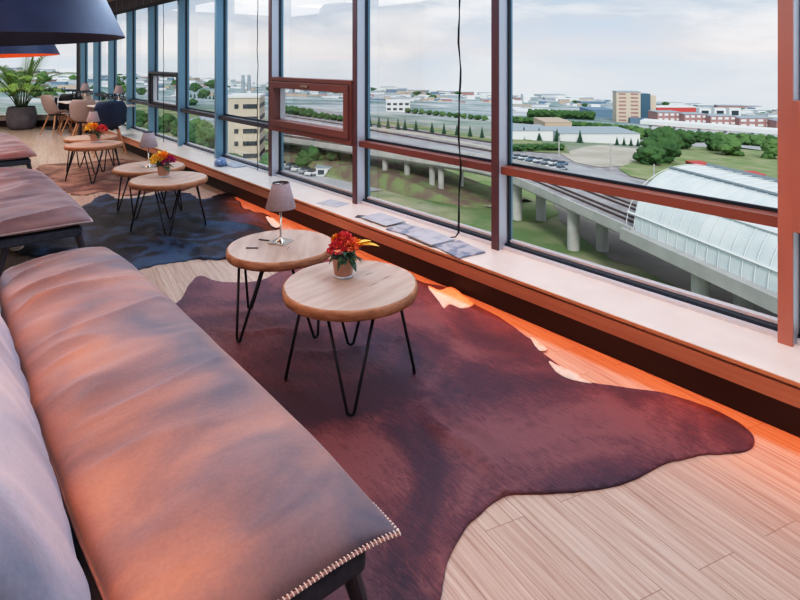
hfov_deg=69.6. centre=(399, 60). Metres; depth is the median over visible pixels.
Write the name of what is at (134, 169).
side table
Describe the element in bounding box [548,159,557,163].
parked car
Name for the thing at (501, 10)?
window mullion
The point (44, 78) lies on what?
tree
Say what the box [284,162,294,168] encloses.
parked car
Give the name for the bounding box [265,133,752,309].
viaduct
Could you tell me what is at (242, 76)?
chimney
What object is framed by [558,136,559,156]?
mast
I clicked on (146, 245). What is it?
cowhide rug
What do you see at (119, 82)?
tree
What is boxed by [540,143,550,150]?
tree
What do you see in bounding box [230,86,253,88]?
building
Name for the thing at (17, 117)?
pot
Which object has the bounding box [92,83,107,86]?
building
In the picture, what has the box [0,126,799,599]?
floor
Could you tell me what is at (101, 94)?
window
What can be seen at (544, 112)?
tree
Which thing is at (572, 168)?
road
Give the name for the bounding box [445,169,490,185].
grass verge
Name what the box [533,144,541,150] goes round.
tree
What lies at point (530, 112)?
tree
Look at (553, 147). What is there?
tree
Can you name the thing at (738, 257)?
station hall
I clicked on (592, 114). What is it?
tree
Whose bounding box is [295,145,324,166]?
tree
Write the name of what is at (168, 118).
tree
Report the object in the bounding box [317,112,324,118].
tree
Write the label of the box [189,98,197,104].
tree
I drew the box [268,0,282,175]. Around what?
trim
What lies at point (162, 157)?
flower pot
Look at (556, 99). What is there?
building
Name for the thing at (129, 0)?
trim
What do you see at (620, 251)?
dirt yard
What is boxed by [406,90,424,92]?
building
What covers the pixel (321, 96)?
building
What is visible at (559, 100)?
shed
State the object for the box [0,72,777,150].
ground
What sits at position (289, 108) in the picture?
tree
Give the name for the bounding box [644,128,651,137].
tree
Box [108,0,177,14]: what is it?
trim
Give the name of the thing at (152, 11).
trim
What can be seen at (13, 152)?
lounge sofa
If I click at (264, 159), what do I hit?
tree
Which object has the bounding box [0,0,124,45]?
pendant lamp
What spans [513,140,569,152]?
grass verge
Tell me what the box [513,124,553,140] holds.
warehouse
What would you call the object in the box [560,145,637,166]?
gravel lot
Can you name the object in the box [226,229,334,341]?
side table
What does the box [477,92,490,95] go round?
building
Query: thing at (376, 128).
road
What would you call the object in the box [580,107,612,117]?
long hall
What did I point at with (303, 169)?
parked car
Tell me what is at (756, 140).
tree
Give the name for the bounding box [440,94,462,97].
building
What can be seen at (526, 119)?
tree
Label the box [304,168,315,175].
parked car
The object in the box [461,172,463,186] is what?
mast
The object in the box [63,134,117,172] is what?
side table
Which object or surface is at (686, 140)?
tree
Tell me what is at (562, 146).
tree
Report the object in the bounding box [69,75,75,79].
tree
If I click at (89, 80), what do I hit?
building
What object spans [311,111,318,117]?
tree
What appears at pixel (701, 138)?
tree
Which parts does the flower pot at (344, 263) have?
pot, glass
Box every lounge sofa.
[0,133,36,168]
[0,167,92,276]
[0,246,401,599]
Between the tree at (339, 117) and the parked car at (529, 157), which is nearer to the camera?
the parked car at (529, 157)
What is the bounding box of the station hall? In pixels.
[620,163,777,314]
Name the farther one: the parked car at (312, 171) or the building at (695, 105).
the building at (695, 105)
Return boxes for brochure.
[318,199,348,206]
[361,213,405,225]
[386,223,424,235]
[406,229,454,245]
[434,240,484,258]
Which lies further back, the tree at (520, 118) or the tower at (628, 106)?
the tower at (628, 106)
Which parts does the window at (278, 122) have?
rail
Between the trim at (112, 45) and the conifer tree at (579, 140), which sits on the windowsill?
the trim at (112, 45)
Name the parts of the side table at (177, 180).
leg, leg, leg, leg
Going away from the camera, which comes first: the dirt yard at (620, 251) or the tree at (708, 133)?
the dirt yard at (620, 251)
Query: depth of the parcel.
6.85 m
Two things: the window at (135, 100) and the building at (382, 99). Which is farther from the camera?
the building at (382, 99)
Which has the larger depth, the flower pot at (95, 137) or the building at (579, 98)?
the building at (579, 98)
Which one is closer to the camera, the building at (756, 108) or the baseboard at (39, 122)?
the baseboard at (39, 122)
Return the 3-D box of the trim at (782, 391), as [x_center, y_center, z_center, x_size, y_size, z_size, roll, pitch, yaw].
[-2.124,1.323,6.701,0.046,0.084,17.800,0,0,-40]
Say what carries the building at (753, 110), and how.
on the ground at (476, 106)
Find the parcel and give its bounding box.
[214,157,226,166]
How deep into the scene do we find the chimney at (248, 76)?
808.97 m
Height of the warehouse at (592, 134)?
10.643 m
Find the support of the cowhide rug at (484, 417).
on the floor
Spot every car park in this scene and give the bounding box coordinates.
[283,167,351,189]
[370,187,381,191]
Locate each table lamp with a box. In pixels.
[80,83,89,99]
[86,111,99,135]
[114,85,123,100]
[139,131,157,167]
[265,181,295,245]
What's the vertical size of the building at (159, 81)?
7.851 m
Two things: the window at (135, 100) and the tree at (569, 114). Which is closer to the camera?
the window at (135, 100)
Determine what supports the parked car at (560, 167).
on the road at (572, 168)
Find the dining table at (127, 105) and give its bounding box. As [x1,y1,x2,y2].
[87,103,136,130]
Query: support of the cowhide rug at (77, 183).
on the floor
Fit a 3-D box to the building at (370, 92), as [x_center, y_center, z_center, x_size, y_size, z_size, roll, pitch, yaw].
[-58.932,66.929,1186.345,51.211,5.283,21.443,0,0,-17]
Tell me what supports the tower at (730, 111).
on the ground at (476, 106)
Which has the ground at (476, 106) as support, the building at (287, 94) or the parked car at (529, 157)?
the building at (287, 94)
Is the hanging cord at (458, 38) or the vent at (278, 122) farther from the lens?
the vent at (278, 122)
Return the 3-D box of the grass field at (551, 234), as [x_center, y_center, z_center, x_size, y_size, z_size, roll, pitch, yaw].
[0.725,28.992,139.235,58.022,3.733,180.085,0,0,-40]
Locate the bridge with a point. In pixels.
(725, 127)
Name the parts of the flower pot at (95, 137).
pot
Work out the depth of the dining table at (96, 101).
11.42 m
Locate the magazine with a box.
[226,162,245,167]
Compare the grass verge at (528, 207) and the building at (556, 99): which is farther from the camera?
the building at (556, 99)
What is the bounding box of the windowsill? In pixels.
[67,115,799,382]
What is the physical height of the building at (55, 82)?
6.138 m
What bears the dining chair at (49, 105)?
on the floor
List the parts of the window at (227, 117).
rail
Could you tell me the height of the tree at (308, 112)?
6.241 m
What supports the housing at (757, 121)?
on the ground at (476, 106)
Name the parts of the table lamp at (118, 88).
lamp shade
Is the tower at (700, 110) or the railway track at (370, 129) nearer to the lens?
the railway track at (370, 129)
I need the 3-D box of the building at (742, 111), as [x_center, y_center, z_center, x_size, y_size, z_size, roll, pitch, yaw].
[661.464,99.375,1101.502,22.080,9.732,13.062,0,0,2]
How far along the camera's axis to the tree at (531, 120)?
403.71 m
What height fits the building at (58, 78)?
6.799 m
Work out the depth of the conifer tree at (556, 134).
273.16 m
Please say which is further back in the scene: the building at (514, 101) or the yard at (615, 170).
the building at (514, 101)
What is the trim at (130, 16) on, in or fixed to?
on the windowsill
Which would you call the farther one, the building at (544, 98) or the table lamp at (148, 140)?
the building at (544, 98)
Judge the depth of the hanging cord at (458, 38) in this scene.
4.07 m
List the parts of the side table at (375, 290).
leg, leg, leg, leg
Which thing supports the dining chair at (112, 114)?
on the floor
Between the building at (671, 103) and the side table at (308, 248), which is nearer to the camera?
the side table at (308, 248)
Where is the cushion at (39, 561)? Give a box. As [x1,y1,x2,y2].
[0,306,90,599]
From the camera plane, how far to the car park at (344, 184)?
133.59 m
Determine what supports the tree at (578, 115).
on the ground at (476, 106)
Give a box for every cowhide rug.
[9,191,279,269]
[37,158,189,195]
[175,259,754,599]
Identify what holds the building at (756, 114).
on the ground at (476, 106)
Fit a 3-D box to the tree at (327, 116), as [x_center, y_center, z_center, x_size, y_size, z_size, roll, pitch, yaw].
[-42.600,32.902,339.571,4.819,4.514,4.574,0,0,-30]
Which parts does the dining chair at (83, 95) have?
leg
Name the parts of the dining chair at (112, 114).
leg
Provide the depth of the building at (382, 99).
781.41 m
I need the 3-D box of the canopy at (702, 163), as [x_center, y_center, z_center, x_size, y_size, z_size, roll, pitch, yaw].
[103.678,38.983,200.400,5.550,7.502,6.400,0,0,0]
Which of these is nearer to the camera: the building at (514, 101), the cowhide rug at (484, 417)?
the cowhide rug at (484, 417)
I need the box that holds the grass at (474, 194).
[265,147,532,207]
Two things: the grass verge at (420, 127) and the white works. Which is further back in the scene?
the white works
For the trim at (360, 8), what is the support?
on the windowsill
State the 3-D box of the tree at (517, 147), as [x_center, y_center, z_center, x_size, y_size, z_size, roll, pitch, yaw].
[43.606,32.972,218.608,6.647,3.411,6.007,0,0,23]
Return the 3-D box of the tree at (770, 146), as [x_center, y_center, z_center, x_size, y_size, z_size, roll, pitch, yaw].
[154.424,36.561,238.229,9.388,9.562,9.493,0,0,26]
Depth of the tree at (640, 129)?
314.33 m
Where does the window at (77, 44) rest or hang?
in the wall
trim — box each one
[0,115,65,120]
[65,116,799,407]
[80,43,87,92]
[93,42,100,103]
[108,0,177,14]
[108,15,116,100]
[111,0,151,9]
[126,10,135,128]
[148,5,157,133]
[177,0,188,145]
[214,0,227,158]
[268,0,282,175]
[352,0,369,203]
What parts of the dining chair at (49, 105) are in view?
leg, leg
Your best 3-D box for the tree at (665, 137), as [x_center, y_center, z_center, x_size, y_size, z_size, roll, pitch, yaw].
[92.627,29.950,203.012,13.352,14.296,12.675,0,0,-30]
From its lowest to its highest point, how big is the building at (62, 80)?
7.176 m
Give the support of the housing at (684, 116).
on the ground at (476, 106)
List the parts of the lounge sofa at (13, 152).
frame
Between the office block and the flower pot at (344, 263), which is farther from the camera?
the office block
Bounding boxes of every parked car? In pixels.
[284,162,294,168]
[291,165,300,171]
[297,166,311,173]
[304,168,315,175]
[526,156,535,159]
[533,157,542,160]
[540,158,549,162]
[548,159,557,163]
[555,160,568,164]
[555,165,567,169]
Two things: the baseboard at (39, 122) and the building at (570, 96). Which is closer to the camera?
the baseboard at (39, 122)
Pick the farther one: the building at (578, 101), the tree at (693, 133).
the building at (578, 101)
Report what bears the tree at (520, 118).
on the ground at (476, 106)
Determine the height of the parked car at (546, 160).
1.404 m
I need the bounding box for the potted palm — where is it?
[0,56,75,129]
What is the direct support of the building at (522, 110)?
on the ground at (476, 106)
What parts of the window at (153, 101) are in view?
rail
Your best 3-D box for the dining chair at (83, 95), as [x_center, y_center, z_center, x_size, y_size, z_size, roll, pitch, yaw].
[-6.886,1.127,12.280,0.482,0.855,0.524,0,0,-9]
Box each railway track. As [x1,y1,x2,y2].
[285,115,342,124]
[370,129,490,151]
[372,124,490,142]
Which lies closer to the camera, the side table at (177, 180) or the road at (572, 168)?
the side table at (177, 180)
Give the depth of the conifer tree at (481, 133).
267.58 m
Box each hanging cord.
[163,3,163,141]
[257,0,257,170]
[451,0,461,237]
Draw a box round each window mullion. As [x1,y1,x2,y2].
[491,0,512,250]
[778,0,799,346]
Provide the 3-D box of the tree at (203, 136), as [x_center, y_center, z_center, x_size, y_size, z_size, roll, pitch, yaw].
[-58.584,23.828,174.061,8.605,8.144,9.522,0,0,-13]
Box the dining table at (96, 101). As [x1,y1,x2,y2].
[57,100,97,134]
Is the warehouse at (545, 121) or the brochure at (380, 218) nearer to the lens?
the brochure at (380, 218)
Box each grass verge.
[371,121,490,141]
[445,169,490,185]
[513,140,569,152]
[522,189,559,222]
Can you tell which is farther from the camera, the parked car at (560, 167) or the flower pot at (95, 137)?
the parked car at (560, 167)
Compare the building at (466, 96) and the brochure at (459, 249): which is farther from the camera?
the building at (466, 96)
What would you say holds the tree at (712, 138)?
on the ground at (476, 106)
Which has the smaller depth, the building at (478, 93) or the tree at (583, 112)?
the tree at (583, 112)
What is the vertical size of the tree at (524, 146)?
3.342 m
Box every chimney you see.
[241,75,244,92]
[247,75,250,90]
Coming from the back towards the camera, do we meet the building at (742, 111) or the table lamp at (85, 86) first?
the building at (742, 111)
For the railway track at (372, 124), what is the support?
on the yard at (615, 170)
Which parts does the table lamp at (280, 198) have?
lamp shade, stem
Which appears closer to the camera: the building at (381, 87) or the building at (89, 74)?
the building at (89, 74)
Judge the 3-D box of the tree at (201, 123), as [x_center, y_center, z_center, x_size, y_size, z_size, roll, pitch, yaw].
[-64.882,23.238,187.351,9.732,9.803,9.624,0,0,8]
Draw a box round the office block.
[228,93,265,162]
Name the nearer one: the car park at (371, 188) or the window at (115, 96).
the window at (115, 96)
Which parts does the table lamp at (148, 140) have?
lamp shade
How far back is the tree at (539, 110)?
504.45 m
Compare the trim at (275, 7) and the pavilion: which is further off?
the pavilion
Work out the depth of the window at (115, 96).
11.11 m
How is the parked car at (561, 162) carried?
on the road at (572, 168)
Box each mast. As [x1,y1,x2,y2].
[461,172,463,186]
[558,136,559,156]
[610,144,611,170]
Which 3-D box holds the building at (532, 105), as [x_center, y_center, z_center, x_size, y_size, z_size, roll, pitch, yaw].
[206.076,67.408,862.047,28.490,5.604,19.093,0,0,-11]
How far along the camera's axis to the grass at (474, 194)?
126.14 m
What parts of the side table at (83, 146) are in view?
leg, leg, leg, leg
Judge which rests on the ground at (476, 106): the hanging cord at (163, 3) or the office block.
the office block
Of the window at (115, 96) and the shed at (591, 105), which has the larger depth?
the shed at (591, 105)
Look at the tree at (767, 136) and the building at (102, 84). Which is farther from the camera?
the building at (102, 84)
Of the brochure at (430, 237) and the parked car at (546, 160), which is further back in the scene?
the parked car at (546, 160)
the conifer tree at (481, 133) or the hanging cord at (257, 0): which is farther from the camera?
the conifer tree at (481, 133)
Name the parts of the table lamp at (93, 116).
lamp shade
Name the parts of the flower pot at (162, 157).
pot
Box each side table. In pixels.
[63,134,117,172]
[64,140,122,183]
[112,161,184,219]
[128,171,207,236]
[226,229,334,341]
[282,260,417,416]
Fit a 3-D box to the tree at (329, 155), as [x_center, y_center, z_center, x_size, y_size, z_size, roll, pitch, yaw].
[-16.643,24.057,148.304,10.387,10.154,9.860,0,0,-10]
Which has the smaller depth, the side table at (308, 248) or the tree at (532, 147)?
the side table at (308, 248)
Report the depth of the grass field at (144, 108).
315.14 m
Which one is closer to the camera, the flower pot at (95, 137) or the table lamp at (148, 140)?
the table lamp at (148, 140)
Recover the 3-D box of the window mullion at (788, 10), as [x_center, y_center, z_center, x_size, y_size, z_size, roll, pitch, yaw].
[1.767,0.095,2.605,0.155,2.330,0.084,0,0,-40]
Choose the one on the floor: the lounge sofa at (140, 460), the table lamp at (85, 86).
the lounge sofa at (140, 460)
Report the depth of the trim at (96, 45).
12.64 m
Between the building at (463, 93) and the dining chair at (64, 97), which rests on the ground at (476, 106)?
the building at (463, 93)
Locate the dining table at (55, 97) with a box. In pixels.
[36,95,66,129]
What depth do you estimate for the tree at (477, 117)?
421.64 m
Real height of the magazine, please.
0.015 m
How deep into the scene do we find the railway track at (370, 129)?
237.33 m
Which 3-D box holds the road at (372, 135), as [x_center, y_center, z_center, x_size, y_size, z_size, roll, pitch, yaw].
[7.400,32.511,226.005,17.016,0.964,92.476,0,0,-40]
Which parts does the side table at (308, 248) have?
leg, leg, leg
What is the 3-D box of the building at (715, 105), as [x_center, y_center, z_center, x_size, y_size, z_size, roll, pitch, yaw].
[984.848,139.027,1716.478,78.584,16.847,40.657,0,0,14]
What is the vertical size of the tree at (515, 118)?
5.082 m
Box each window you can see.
[0,43,79,92]
[95,92,107,97]
[110,95,125,127]
[129,98,147,132]
[148,71,176,143]
[181,107,213,155]
[219,114,267,173]
[270,77,351,200]
[359,138,490,245]
[501,163,777,337]
[792,100,799,344]
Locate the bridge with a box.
[640,119,777,134]
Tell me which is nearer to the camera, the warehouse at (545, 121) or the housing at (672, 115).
the warehouse at (545, 121)
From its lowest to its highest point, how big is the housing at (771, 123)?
17.166 m
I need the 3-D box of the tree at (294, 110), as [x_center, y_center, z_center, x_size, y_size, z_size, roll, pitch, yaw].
[-65.709,31.942,365.903,7.528,6.438,6.803,0,0,8]
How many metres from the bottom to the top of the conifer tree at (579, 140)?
6.525 m
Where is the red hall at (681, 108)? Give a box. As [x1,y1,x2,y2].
[656,105,699,111]
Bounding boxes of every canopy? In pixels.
[685,161,706,165]
[746,171,765,175]
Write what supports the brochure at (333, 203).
on the windowsill
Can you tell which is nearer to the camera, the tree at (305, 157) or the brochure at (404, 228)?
the brochure at (404, 228)
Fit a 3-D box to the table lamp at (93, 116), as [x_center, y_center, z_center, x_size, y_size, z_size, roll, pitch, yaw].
[-4.412,0.898,8.268,0.178,0.356,0.178,0,0,44]
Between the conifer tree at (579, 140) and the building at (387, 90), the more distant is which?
the building at (387, 90)
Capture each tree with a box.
[36,74,51,83]
[42,92,57,94]
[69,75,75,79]
[117,80,124,84]
[136,110,147,126]
[137,87,146,94]
[158,113,175,132]
[170,118,189,135]
[189,83,202,91]
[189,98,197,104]
[189,117,213,130]
[189,123,198,143]
[191,127,213,148]
[197,89,210,97]
[204,79,213,87]
[259,152,267,164]
[283,144,301,148]
[285,106,293,113]
[291,106,299,114]
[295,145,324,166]
[298,107,305,115]
[303,108,313,116]
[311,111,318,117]
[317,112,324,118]
[320,142,351,160]
[324,113,330,119]
[330,114,337,119]
[336,115,342,120]
[473,115,481,119]
[479,129,484,137]
[513,116,518,122]
[513,144,522,150]
[518,116,523,122]
[518,144,528,150]
[522,117,529,123]
[526,143,536,150]
[527,109,535,116]
[528,117,533,123]
[531,109,540,116]
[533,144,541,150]
[537,109,542,116]
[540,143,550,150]
[542,109,546,116]
[546,143,557,149]
[549,109,555,116]
[553,130,560,141]
[553,143,564,149]
[556,110,563,117]
[562,110,566,118]
[565,110,571,118]
[568,110,576,118]
[572,110,580,118]
[577,131,583,142]
[581,111,588,119]
[588,111,595,119]
[632,127,645,138]
[632,145,666,164]
[639,126,681,163]
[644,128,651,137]
[675,129,695,148]
[686,130,698,138]
[696,131,705,142]
[704,131,713,141]
[705,133,720,149]
[710,134,744,155]
[738,133,751,144]
[746,135,765,145]
[760,138,777,158]
[765,135,777,138]
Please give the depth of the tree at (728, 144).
241.24 m
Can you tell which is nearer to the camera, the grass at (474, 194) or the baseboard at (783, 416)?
the baseboard at (783, 416)
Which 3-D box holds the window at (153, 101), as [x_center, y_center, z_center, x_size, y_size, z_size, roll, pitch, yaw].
[-3.706,0.095,9.095,0.195,2.330,1.381,0,0,-40]
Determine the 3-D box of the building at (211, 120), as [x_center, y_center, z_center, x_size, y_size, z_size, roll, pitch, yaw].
[-86.547,30.467,260.074,13.447,9.344,20.400,0,0,0]
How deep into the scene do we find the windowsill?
3.11 m
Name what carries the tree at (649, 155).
on the ground at (476, 106)
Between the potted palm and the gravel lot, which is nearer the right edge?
the gravel lot
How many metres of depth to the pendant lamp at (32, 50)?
6.47 m
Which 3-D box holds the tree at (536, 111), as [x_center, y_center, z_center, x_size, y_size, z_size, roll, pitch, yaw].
[118.585,46.064,506.417,10.639,8.400,9.615,0,0,10]
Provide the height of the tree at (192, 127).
8.731 m
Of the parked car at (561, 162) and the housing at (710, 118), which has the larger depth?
the housing at (710, 118)
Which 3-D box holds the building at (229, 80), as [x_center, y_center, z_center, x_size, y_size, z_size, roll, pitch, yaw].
[-527.268,61.177,1689.934,76.169,15.216,33.741,0,0,6]
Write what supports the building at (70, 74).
on the ground at (476, 106)
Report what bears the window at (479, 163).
in the wall
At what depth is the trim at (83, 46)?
13.65 m
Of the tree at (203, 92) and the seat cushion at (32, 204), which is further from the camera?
the tree at (203, 92)
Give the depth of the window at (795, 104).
2.51 m
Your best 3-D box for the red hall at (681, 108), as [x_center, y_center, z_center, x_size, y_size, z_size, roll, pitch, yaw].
[443.259,81.236,935.165,68.839,15.054,40.400,0,0,0]
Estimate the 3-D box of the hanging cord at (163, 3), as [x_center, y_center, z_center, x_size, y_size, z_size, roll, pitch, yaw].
[-3.646,0.092,8.864,0.017,2.324,0.021,0,0,-40]
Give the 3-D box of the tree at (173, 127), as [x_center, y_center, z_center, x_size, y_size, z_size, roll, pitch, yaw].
[-79.255,24.247,208.096,8.001,7.895,8.428,0,0,-8]
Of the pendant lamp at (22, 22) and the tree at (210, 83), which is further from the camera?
the tree at (210, 83)
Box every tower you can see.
[613,91,655,122]
[696,108,710,113]
[711,108,725,113]
[726,108,740,115]
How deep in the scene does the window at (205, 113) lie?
8.05 m
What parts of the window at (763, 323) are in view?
rail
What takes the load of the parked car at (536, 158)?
on the road at (572, 168)
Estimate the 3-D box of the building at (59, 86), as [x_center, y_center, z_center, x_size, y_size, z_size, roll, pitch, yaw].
[-366.734,29.016,635.255,19.180,6.132,6.908,0,0,-13]
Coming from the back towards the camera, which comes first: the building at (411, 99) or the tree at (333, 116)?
the building at (411, 99)
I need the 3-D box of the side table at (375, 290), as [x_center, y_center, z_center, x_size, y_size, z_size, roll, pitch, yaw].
[-0.241,1.305,2.795,0.659,0.460,0.656,0,0,40]
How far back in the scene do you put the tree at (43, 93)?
420.30 m
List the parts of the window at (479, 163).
rail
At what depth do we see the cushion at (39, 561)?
1.14 m
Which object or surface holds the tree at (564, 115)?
on the ground at (476, 106)
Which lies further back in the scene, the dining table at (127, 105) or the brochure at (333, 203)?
the dining table at (127, 105)
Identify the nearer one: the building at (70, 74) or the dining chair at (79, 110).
the dining chair at (79, 110)
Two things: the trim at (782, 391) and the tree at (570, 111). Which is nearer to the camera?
the trim at (782, 391)
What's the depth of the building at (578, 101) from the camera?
1362.73 m
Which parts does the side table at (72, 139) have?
leg, leg, leg, leg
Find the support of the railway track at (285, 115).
on the yard at (615, 170)
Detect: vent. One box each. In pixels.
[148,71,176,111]
[270,77,351,145]
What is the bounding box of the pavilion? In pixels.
[315,164,331,175]
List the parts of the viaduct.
rail, rail, rail, rail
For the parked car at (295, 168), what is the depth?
143.46 m
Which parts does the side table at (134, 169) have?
leg, leg, leg, leg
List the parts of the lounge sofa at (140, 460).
leg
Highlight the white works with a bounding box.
[386,100,409,111]
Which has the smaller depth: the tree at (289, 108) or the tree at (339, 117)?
the tree at (339, 117)
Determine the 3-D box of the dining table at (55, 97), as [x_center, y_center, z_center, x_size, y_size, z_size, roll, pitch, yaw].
[-7.867,1.175,13.150,0.640,0.750,0.640,0,0,44]
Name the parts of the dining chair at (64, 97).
leg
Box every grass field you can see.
[101,100,267,149]
[370,190,677,287]
[619,147,777,180]
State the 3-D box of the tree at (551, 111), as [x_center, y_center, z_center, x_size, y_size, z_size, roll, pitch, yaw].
[133.917,46.971,510.576,10.726,8.468,9.693,0,0,29]
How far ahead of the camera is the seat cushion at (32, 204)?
4.22 m
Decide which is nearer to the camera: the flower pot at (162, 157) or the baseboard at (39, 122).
the flower pot at (162, 157)
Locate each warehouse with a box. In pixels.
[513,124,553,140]
[533,117,571,125]
[545,126,640,144]
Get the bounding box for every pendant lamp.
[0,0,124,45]
[0,45,59,57]
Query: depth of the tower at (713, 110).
725.33 m
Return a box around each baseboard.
[0,120,70,126]
[72,122,799,437]
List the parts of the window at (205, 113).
rail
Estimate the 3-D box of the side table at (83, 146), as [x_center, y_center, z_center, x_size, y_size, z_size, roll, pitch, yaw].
[-3.985,1.306,7.489,0.682,0.463,0.688,0,0,-42]
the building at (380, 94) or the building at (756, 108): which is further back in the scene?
the building at (756, 108)
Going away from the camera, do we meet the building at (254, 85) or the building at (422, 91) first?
the building at (254, 85)
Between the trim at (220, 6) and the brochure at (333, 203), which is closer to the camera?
the brochure at (333, 203)
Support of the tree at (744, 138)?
on the ground at (476, 106)
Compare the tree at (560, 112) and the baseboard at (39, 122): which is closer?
the baseboard at (39, 122)
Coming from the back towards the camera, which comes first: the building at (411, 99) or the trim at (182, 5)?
the building at (411, 99)
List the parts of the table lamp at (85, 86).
lamp shade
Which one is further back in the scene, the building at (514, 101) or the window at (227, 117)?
the building at (514, 101)
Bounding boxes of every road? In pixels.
[370,127,490,148]
[370,133,484,154]
[525,159,639,184]
[691,143,760,149]
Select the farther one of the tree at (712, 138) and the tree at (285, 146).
the tree at (712, 138)
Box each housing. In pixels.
[648,110,681,126]
[679,112,706,128]
[706,114,735,130]
[735,116,772,132]
[767,118,777,134]
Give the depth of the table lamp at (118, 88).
10.57 m
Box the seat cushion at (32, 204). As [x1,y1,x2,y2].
[0,167,91,236]
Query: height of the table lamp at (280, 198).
0.356 m
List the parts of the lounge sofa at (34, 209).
leg, frame, leg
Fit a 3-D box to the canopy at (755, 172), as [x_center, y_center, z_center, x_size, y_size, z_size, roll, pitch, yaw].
[110.621,38.571,179.686,3.473,7.375,6.400,0,0,0]
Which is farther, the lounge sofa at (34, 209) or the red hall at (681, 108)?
the red hall at (681, 108)
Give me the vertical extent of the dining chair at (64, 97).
0.855 m
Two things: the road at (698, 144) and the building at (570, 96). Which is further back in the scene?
the building at (570, 96)
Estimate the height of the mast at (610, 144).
10.537 m
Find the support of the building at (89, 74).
on the ground at (476, 106)
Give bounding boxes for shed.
[558,99,569,101]
[590,104,600,106]
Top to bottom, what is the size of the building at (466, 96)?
11.384 m
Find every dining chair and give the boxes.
[40,95,72,135]
[57,94,82,133]
[61,93,91,134]
[69,99,95,135]
[91,101,127,157]
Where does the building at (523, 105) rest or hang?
on the ground at (476, 106)
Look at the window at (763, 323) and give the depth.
3.08 m
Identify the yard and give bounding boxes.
[285,105,649,185]
[553,203,777,317]
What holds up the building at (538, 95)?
on the ground at (476, 106)
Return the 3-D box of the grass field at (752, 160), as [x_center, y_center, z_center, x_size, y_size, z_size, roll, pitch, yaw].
[124.669,37.987,216.100,163.478,10.588,81.071,0,0,-40]
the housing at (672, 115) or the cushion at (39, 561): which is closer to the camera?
the cushion at (39, 561)
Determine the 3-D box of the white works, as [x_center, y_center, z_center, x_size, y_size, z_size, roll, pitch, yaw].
[-1.676,41.399,494.361,20.513,14.680,25.400,0,0,0]
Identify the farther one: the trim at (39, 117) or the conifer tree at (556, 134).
the conifer tree at (556, 134)
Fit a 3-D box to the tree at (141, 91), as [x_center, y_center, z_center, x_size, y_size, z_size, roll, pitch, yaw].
[-253.676,29.676,564.590,9.821,7.754,10.346,0,0,-12]
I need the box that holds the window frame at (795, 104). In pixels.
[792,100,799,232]
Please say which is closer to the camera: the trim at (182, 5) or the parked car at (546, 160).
the trim at (182, 5)
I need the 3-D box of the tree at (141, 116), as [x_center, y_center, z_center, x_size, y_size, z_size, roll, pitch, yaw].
[-107.258,23.870,236.614,8.188,8.080,8.625,0,0,11]
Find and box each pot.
[6,106,36,129]
[84,122,107,142]
[148,150,175,177]
[327,231,379,279]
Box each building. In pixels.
[49,73,75,75]
[51,81,67,84]
[53,77,68,79]
[56,79,75,82]
[58,85,75,88]
[88,73,107,76]
[88,78,107,81]
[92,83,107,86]
[158,80,172,82]
[189,116,213,126]
[206,79,234,82]
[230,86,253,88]
[251,84,266,86]
[286,93,306,96]
[321,96,338,97]
[370,92,384,93]
[370,98,384,100]
[379,86,396,89]
[380,94,405,95]
[386,89,405,92]
[392,98,413,100]
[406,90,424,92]
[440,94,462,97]
[452,92,473,94]
[465,95,474,98]
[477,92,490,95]
[513,100,521,103]
[513,104,530,106]
[513,109,533,111]
[531,104,548,106]
[534,94,565,97]
[543,97,557,99]
[555,98,578,101]
[566,96,592,97]
[576,100,605,103]
[579,98,593,99]
[668,102,682,104]
[693,104,711,107]
[713,104,746,107]
[741,109,757,112]
[741,110,752,113]
[755,107,767,109]
[755,113,777,116]
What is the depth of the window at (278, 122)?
5.63 m
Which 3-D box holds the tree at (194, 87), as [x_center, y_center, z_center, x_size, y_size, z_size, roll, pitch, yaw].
[-267.814,34.304,752.938,15.858,12.520,16.705,0,0,21]
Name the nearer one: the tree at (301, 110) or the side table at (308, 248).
the side table at (308, 248)

